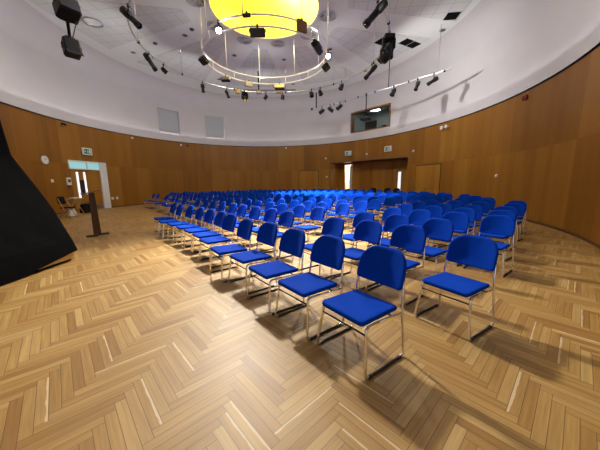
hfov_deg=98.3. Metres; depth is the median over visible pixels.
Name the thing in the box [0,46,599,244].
wall
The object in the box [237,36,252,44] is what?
ceiling vent
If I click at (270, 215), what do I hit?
chair
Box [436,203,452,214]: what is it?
chair
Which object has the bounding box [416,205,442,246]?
chair
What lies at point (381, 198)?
chair
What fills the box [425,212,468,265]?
chair
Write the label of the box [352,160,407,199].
wall
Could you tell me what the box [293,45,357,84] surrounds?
ceiling panel
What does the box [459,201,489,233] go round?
chair
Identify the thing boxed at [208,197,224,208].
chair
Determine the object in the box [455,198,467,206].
chair
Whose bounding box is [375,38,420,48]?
ceiling vent
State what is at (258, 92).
lighting
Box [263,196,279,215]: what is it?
chair
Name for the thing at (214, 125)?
window
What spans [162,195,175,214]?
chair
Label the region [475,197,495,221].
chair
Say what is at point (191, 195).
chair
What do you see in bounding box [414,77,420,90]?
spotlight
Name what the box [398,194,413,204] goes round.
chair
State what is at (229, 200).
chair
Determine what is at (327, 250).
chair
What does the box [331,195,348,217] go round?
chair
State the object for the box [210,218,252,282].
chair
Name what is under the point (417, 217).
chair
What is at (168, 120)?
window
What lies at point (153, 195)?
chair
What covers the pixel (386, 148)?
exit sign
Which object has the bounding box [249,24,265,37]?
lamp
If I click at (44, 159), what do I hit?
wall clock
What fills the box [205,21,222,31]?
ceiling vent
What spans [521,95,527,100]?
fire alarm
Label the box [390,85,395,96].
spotlight
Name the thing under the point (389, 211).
chair
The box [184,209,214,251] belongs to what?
chair
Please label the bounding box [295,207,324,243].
chair
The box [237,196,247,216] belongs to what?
chair
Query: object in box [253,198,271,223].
chair
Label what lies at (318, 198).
chair
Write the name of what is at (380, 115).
window
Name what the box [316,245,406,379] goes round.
chair
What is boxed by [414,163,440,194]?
door
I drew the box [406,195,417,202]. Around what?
chair
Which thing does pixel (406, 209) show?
chair
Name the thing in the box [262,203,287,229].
chair
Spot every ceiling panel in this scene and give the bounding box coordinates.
[327,27,430,65]
[348,0,472,21]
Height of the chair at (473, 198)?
0.907 m
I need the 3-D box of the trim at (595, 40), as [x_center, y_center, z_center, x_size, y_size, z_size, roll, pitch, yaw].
[-1.886,-5.125,9.758,21.488,0.295,29.938,-1,9,0]
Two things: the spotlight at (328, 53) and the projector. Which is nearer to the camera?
the spotlight at (328, 53)
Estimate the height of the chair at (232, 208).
0.907 m
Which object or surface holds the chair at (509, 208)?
on the floor
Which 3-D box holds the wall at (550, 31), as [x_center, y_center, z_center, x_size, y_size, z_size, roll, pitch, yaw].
[-1.899,-6.402,9.551,21.504,2.882,29.946,-1,9,0]
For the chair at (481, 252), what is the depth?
2.78 m
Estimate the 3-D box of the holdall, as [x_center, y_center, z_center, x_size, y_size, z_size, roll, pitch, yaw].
[-11.461,-0.962,14.012,0.354,0.583,0.783,1,10,10]
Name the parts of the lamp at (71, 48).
barn door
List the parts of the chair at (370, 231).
leg, seat, backrest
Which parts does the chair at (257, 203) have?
backrest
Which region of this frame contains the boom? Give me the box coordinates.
[64,20,76,36]
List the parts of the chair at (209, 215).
seat, backrest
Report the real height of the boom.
4.300 m
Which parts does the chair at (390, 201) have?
backrest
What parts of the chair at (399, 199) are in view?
backrest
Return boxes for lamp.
[52,0,81,24]
[61,35,83,59]
[198,55,208,65]
[220,74,230,81]
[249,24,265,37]
[273,83,285,89]
[311,39,322,55]
[321,62,329,71]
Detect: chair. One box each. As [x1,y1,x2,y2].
[56,196,77,218]
[144,193,154,207]
[148,194,159,208]
[154,203,176,233]
[155,195,167,212]
[158,204,183,238]
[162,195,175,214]
[165,196,178,215]
[167,205,193,242]
[171,197,186,218]
[176,207,203,246]
[181,194,193,204]
[183,198,200,222]
[184,194,197,209]
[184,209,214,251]
[189,200,208,225]
[192,211,225,258]
[193,195,206,211]
[196,201,216,228]
[198,214,236,267]
[200,196,212,209]
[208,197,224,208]
[209,202,225,231]
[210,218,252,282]
[213,203,236,235]
[215,198,231,212]
[221,204,246,240]
[225,198,240,217]
[228,222,277,293]
[231,206,260,245]
[236,199,251,214]
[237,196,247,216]
[240,201,261,224]
[245,208,277,250]
[246,228,305,315]
[247,197,263,220]
[250,196,255,207]
[252,202,274,225]
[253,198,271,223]
[259,211,294,259]
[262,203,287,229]
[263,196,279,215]
[274,235,344,340]
[275,196,291,216]
[276,199,284,225]
[277,200,298,228]
[279,205,305,231]
[287,197,302,220]
[289,201,312,230]
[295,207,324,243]
[296,198,315,222]
[298,217,343,277]
[302,196,309,214]
[303,202,327,234]
[311,198,331,225]
[312,196,320,208]
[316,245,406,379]
[324,197,333,217]
[324,203,349,233]
[327,195,335,215]
[327,200,347,227]
[328,198,347,221]
[330,220,381,289]
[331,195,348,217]
[343,198,364,223]
[343,212,373,263]
[344,201,367,229]
[349,194,357,214]
[350,196,362,210]
[354,195,371,214]
[360,197,377,220]
[365,224,426,305]
[366,207,401,248]
[367,199,380,223]
[367,214,409,258]
[368,195,386,217]
[374,197,395,220]
[385,196,402,208]
[385,204,413,237]
[392,209,431,258]
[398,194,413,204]
[404,218,453,273]
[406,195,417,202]
[411,202,426,209]
[414,234,498,340]
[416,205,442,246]
[419,194,428,200]
[423,195,434,201]
[425,199,438,205]
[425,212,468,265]
[432,197,443,202]
[436,194,447,201]
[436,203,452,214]
[437,207,475,247]
[443,193,452,200]
[447,200,462,209]
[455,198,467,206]
[456,205,482,235]
[458,197,470,204]
[459,194,470,196]
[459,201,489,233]
[463,215,515,276]
[469,195,481,203]
[472,199,494,223]
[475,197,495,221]
[476,210,515,260]
[490,203,524,241]
[492,206,517,250]
[508,200,526,234]
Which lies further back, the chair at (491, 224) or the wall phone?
the wall phone
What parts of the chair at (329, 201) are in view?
backrest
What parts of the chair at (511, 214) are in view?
seat, backrest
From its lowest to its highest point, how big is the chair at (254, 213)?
0.907 m
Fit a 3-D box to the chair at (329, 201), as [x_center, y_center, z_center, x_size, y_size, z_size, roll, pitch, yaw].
[0.820,-0.488,9.393,0.664,0.907,0.600,-8,12,-36]
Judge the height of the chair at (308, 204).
0.907 m
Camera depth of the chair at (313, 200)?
9.89 m
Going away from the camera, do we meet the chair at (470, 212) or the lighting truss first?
the chair at (470, 212)
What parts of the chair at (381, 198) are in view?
backrest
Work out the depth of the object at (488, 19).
15.23 m
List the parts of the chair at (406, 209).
backrest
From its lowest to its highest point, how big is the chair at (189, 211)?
0.907 m
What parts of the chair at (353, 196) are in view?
backrest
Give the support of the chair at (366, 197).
on the floor
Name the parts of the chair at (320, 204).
backrest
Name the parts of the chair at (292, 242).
leg, seat, leg, backrest, leg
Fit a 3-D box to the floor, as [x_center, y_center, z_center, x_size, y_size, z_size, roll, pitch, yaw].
[-1.507,-0.265,10.964,23.826,0.001,31.362,-1,9,0]
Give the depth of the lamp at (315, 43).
9.70 m
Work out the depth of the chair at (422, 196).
12.08 m
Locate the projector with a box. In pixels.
[360,93,371,120]
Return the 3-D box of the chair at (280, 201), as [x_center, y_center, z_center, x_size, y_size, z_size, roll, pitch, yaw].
[-0.875,-0.473,9.406,0.664,0.907,0.600,-8,12,-36]
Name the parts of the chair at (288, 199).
backrest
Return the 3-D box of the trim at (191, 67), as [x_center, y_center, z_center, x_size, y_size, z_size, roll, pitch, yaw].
[-6.340,-9.955,15.499,6.063,0.017,4.498,8,13,42]
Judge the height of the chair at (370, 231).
0.907 m
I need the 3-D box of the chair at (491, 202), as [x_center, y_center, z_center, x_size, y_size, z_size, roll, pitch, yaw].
[5.741,-0.339,8.182,0.664,0.907,0.600,-8,12,-38]
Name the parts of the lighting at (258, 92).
profile spotlight, profile spotlight, par spotlight, profile spotlight, moving head lamp, par spotlight, profile spotlight, profile spotlight, moving head lamp, moving head lamp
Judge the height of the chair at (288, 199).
0.907 m
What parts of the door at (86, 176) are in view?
transom pane, vision panel, dark pane, vision panel, transom pane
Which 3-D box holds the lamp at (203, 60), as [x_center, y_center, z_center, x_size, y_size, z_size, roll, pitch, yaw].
[-4.043,-6.954,10.873,0.412,0.400,0.335,6,12,36]
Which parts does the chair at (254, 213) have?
backrest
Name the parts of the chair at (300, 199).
backrest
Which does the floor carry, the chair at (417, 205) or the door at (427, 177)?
the chair at (417, 205)
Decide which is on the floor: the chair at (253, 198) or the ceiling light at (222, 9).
the chair at (253, 198)
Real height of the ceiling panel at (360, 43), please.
0.017 m
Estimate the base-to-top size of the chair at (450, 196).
0.907 m
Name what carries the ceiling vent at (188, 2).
in the ceiling at (167, 40)
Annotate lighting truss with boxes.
[199,0,328,84]
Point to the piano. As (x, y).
(33, 238)
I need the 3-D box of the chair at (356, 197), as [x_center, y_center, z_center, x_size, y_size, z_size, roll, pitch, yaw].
[2.263,-0.741,10.822,0.664,0.907,0.600,-7,12,-36]
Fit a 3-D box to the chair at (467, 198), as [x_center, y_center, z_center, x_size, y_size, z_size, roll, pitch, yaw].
[5.965,-0.587,9.662,0.664,0.907,0.600,-8,12,-39]
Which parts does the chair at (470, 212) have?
seat, backrest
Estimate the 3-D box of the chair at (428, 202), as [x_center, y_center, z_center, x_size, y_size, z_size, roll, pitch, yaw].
[4.133,-0.367,8.453,0.664,0.907,0.600,-7,12,-35]
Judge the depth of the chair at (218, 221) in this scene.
5.54 m
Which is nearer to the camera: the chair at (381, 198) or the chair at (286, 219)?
the chair at (286, 219)
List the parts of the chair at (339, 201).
backrest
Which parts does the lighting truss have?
suspension rod, suspension rod, suspension rod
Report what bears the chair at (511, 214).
on the floor
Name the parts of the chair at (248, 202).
backrest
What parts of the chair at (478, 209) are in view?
backrest, seat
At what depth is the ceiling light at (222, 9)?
12.54 m
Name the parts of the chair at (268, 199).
backrest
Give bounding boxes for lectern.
[80,189,108,236]
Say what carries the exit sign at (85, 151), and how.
attached to the wall at (543, 149)
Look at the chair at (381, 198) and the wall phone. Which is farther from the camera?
the wall phone
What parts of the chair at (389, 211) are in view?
backrest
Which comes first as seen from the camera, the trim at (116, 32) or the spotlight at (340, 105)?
the trim at (116, 32)
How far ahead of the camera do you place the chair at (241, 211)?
7.22 m
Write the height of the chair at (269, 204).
0.907 m
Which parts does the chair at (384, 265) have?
leg, leg, seat, leg, backrest, seat rail, leg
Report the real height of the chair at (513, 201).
0.907 m
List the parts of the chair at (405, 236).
backrest, seat, leg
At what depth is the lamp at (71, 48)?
5.88 m
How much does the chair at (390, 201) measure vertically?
0.907 m
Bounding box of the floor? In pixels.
[0,198,599,449]
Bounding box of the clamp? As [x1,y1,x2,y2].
[242,11,250,17]
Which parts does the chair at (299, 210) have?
backrest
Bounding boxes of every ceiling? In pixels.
[25,0,480,96]
[330,156,407,163]
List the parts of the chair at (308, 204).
backrest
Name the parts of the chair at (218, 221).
seat, backrest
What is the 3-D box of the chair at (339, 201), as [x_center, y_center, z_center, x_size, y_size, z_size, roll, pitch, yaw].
[1.262,-0.387,8.753,0.664,0.907,0.600,-8,12,-39]
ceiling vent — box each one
[82,17,103,27]
[185,0,206,7]
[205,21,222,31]
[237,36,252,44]
[270,39,285,47]
[300,31,315,40]
[319,11,336,22]
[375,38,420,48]
[443,12,460,19]
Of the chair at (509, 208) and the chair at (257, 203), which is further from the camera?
the chair at (257, 203)
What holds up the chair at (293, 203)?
on the floor
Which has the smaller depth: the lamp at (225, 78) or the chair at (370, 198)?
the chair at (370, 198)
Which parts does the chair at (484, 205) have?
backrest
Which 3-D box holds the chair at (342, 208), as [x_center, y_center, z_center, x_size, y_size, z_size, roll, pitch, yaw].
[1.050,-0.147,7.321,0.664,0.907,0.600,-8,12,-37]
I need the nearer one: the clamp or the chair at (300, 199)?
the clamp
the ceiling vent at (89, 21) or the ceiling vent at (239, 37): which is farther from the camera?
the ceiling vent at (239, 37)
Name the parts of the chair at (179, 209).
seat, backrest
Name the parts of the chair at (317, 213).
seat, backrest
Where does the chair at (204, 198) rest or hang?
on the floor
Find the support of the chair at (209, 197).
on the floor
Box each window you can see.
[157,107,179,134]
[204,115,224,138]
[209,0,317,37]
[350,103,390,133]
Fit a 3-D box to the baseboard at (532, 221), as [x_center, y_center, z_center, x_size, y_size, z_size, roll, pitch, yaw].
[-1.834,-0.235,10.593,21.580,0.070,29.984,-1,9,0]
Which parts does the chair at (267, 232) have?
leg, seat, leg, backrest, leg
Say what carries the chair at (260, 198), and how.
on the floor
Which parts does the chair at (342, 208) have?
backrest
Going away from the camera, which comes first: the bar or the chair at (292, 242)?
the chair at (292, 242)
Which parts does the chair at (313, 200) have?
backrest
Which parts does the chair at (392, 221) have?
seat, backrest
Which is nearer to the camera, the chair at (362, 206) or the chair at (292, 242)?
the chair at (292, 242)
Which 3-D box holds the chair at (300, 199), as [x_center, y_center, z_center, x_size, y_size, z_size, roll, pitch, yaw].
[-0.229,-0.658,10.480,0.664,0.907,0.600,-8,12,-38]
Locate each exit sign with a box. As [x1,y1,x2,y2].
[81,147,91,155]
[345,151,351,155]
[384,146,391,151]
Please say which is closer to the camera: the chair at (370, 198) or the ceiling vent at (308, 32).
the chair at (370, 198)
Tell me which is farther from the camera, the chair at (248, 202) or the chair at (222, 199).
the chair at (222, 199)
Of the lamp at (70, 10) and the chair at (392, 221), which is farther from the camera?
the lamp at (70, 10)
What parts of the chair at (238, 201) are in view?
backrest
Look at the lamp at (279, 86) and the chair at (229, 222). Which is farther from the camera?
the lamp at (279, 86)
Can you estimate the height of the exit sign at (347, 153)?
0.400 m
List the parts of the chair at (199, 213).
seat, backrest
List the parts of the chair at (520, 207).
backrest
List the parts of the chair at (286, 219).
seat, backrest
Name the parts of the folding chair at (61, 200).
backrest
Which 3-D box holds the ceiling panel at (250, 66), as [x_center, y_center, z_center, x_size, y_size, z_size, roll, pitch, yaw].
[-3.372,-10.323,17.526,4.296,0.017,6.222,-1,9,0]
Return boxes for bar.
[311,24,451,109]
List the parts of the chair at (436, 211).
backrest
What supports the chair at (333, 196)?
on the floor
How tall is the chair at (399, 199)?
0.907 m
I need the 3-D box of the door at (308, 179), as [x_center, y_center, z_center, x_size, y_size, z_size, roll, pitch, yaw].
[0.794,-3.819,24.340,1.959,2.585,0.093,3,10,19]
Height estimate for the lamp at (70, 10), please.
0.533 m
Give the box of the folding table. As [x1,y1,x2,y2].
[66,198,84,214]
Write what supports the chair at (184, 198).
on the floor
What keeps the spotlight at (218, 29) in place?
hanging from the lighting truss
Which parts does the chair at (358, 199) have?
backrest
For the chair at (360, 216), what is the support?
on the floor
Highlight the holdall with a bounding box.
[80,202,90,212]
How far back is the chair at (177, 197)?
12.51 m
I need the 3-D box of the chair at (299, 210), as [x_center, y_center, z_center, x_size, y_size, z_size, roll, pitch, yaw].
[-0.191,-0.070,6.936,0.664,0.907,0.600,-8,12,-39]
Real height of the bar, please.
2.205 m
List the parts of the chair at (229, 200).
backrest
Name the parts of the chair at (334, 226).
seat, backrest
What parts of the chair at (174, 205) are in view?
seat, backrest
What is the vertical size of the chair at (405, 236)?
0.907 m
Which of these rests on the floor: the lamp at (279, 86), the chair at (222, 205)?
the chair at (222, 205)
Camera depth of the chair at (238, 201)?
10.00 m
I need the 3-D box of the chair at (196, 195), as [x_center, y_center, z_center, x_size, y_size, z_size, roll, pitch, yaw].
[-5.899,-1.199,14.100,0.664,0.907,0.600,-8,12,-39]
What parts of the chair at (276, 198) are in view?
backrest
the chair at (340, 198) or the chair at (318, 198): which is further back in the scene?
the chair at (318, 198)
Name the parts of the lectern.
post, post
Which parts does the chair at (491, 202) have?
backrest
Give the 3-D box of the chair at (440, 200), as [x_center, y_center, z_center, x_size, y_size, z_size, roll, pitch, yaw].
[4.814,-0.524,9.354,0.664,0.907,0.600,-8,12,-39]
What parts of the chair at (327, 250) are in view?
leg, seat, leg, backrest, seat rail, leg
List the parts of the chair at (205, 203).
backrest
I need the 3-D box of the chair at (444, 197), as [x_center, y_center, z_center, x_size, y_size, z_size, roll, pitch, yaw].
[6.058,-0.861,11.308,0.664,0.907,0.600,-8,12,-39]
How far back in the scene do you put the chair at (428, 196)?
10.82 m
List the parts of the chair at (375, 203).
backrest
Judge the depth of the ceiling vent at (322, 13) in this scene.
11.70 m
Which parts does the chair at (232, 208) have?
backrest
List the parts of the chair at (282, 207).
backrest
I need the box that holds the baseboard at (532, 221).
[56,199,599,248]
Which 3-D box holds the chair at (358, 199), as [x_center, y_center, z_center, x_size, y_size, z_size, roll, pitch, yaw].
[1.967,-0.480,9.272,0.664,0.907,0.600,-8,12,-36]
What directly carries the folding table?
on the floor
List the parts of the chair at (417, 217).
backrest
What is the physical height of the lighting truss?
2.109 m
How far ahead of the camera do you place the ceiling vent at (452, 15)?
11.69 m
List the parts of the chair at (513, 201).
backrest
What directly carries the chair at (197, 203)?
on the floor
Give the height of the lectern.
1.364 m
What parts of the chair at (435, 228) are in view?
seat, backrest, leg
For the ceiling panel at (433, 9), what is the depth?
11.10 m
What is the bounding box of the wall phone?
[65,178,71,186]
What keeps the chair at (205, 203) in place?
on the floor
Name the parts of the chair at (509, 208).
backrest, leg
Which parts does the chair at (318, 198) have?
backrest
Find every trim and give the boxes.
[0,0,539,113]
[0,31,599,146]
[28,0,191,48]
[136,37,227,81]
[207,0,319,39]
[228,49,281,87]
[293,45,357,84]
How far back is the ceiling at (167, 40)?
13.83 m
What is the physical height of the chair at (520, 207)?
0.907 m
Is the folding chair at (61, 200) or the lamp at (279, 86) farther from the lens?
the lamp at (279, 86)
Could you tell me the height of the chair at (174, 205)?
0.907 m
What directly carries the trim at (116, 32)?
attached to the ceiling at (167, 40)
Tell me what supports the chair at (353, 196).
on the floor
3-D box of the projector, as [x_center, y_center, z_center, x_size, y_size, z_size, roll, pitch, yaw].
[4.007,-7.195,15.767,0.620,1.555,0.540,6,11,34]
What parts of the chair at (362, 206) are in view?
backrest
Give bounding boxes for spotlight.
[214,20,222,34]
[325,49,330,58]
[336,102,342,110]
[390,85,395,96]
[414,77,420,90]
[426,72,438,85]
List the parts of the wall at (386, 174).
vision panel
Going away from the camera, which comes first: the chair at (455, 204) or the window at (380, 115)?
the chair at (455, 204)
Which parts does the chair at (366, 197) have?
backrest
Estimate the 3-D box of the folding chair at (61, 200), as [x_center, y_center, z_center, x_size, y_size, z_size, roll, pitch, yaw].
[-10.478,-0.792,11.656,0.507,0.980,0.480,-2,10,-10]
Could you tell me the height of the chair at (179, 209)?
0.907 m
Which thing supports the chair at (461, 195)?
on the floor
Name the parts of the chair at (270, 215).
seat, backrest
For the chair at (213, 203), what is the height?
0.907 m
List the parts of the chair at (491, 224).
backrest, seat, leg, leg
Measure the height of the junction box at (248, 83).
0.315 m
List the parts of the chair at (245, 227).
leg, leg, seat, backrest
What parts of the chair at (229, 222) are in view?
leg, seat, backrest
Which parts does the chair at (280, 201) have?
backrest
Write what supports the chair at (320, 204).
on the floor
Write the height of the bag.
0.423 m
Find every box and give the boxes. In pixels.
[244,80,252,87]
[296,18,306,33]
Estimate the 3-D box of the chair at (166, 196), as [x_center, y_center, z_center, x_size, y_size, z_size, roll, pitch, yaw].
[-7.420,-1.159,13.957,0.664,0.907,0.600,-8,12,-37]
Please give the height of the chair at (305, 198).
0.907 m
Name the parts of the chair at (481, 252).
leg, leg, seat, backrest, leg, seat rail, leg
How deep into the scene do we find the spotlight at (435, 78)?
12.77 m
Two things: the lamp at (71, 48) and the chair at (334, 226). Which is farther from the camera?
the lamp at (71, 48)
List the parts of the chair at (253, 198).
backrest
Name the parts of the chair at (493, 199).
backrest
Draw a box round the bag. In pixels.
[68,209,76,216]
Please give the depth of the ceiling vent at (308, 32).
13.22 m
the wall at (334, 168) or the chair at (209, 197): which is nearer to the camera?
the chair at (209, 197)
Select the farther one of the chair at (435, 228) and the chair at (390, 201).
the chair at (390, 201)
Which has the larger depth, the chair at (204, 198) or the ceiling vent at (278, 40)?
the ceiling vent at (278, 40)
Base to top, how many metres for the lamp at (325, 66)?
0.428 m
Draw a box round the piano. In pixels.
[0,120,77,285]
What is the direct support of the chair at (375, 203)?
on the floor
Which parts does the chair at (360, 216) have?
seat, backrest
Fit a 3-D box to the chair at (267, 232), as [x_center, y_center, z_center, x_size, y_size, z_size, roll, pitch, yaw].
[-0.672,0.441,3.888,0.664,0.907,0.600,-8,12,-39]
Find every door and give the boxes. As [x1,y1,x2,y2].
[67,160,111,211]
[298,170,318,190]
[349,165,351,189]
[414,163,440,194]
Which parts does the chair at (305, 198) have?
backrest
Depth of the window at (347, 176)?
25.23 m
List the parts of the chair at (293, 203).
backrest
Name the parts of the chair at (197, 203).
backrest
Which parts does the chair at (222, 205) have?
backrest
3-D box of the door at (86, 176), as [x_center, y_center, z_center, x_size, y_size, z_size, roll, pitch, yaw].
[-12.501,-2.340,15.367,0.320,2.920,2.463,0,9,5]
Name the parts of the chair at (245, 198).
backrest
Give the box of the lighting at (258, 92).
[119,0,395,100]
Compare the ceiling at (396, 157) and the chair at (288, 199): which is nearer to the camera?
the chair at (288, 199)
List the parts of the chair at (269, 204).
backrest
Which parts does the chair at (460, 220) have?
backrest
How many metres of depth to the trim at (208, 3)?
11.97 m
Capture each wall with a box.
[0,0,599,146]
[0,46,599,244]
[330,163,338,189]
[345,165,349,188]
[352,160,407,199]
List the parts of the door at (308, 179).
frame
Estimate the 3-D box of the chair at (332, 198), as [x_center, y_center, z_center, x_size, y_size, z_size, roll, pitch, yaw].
[1.022,-0.669,10.468,0.664,0.907,0.600,-8,12,-39]
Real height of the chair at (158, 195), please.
0.907 m
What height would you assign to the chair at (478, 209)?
0.907 m
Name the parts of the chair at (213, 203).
backrest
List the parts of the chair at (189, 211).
seat, backrest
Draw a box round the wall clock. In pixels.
[41,156,48,163]
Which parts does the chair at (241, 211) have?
backrest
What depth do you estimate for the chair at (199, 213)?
6.55 m
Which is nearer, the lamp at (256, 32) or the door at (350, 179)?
the lamp at (256, 32)

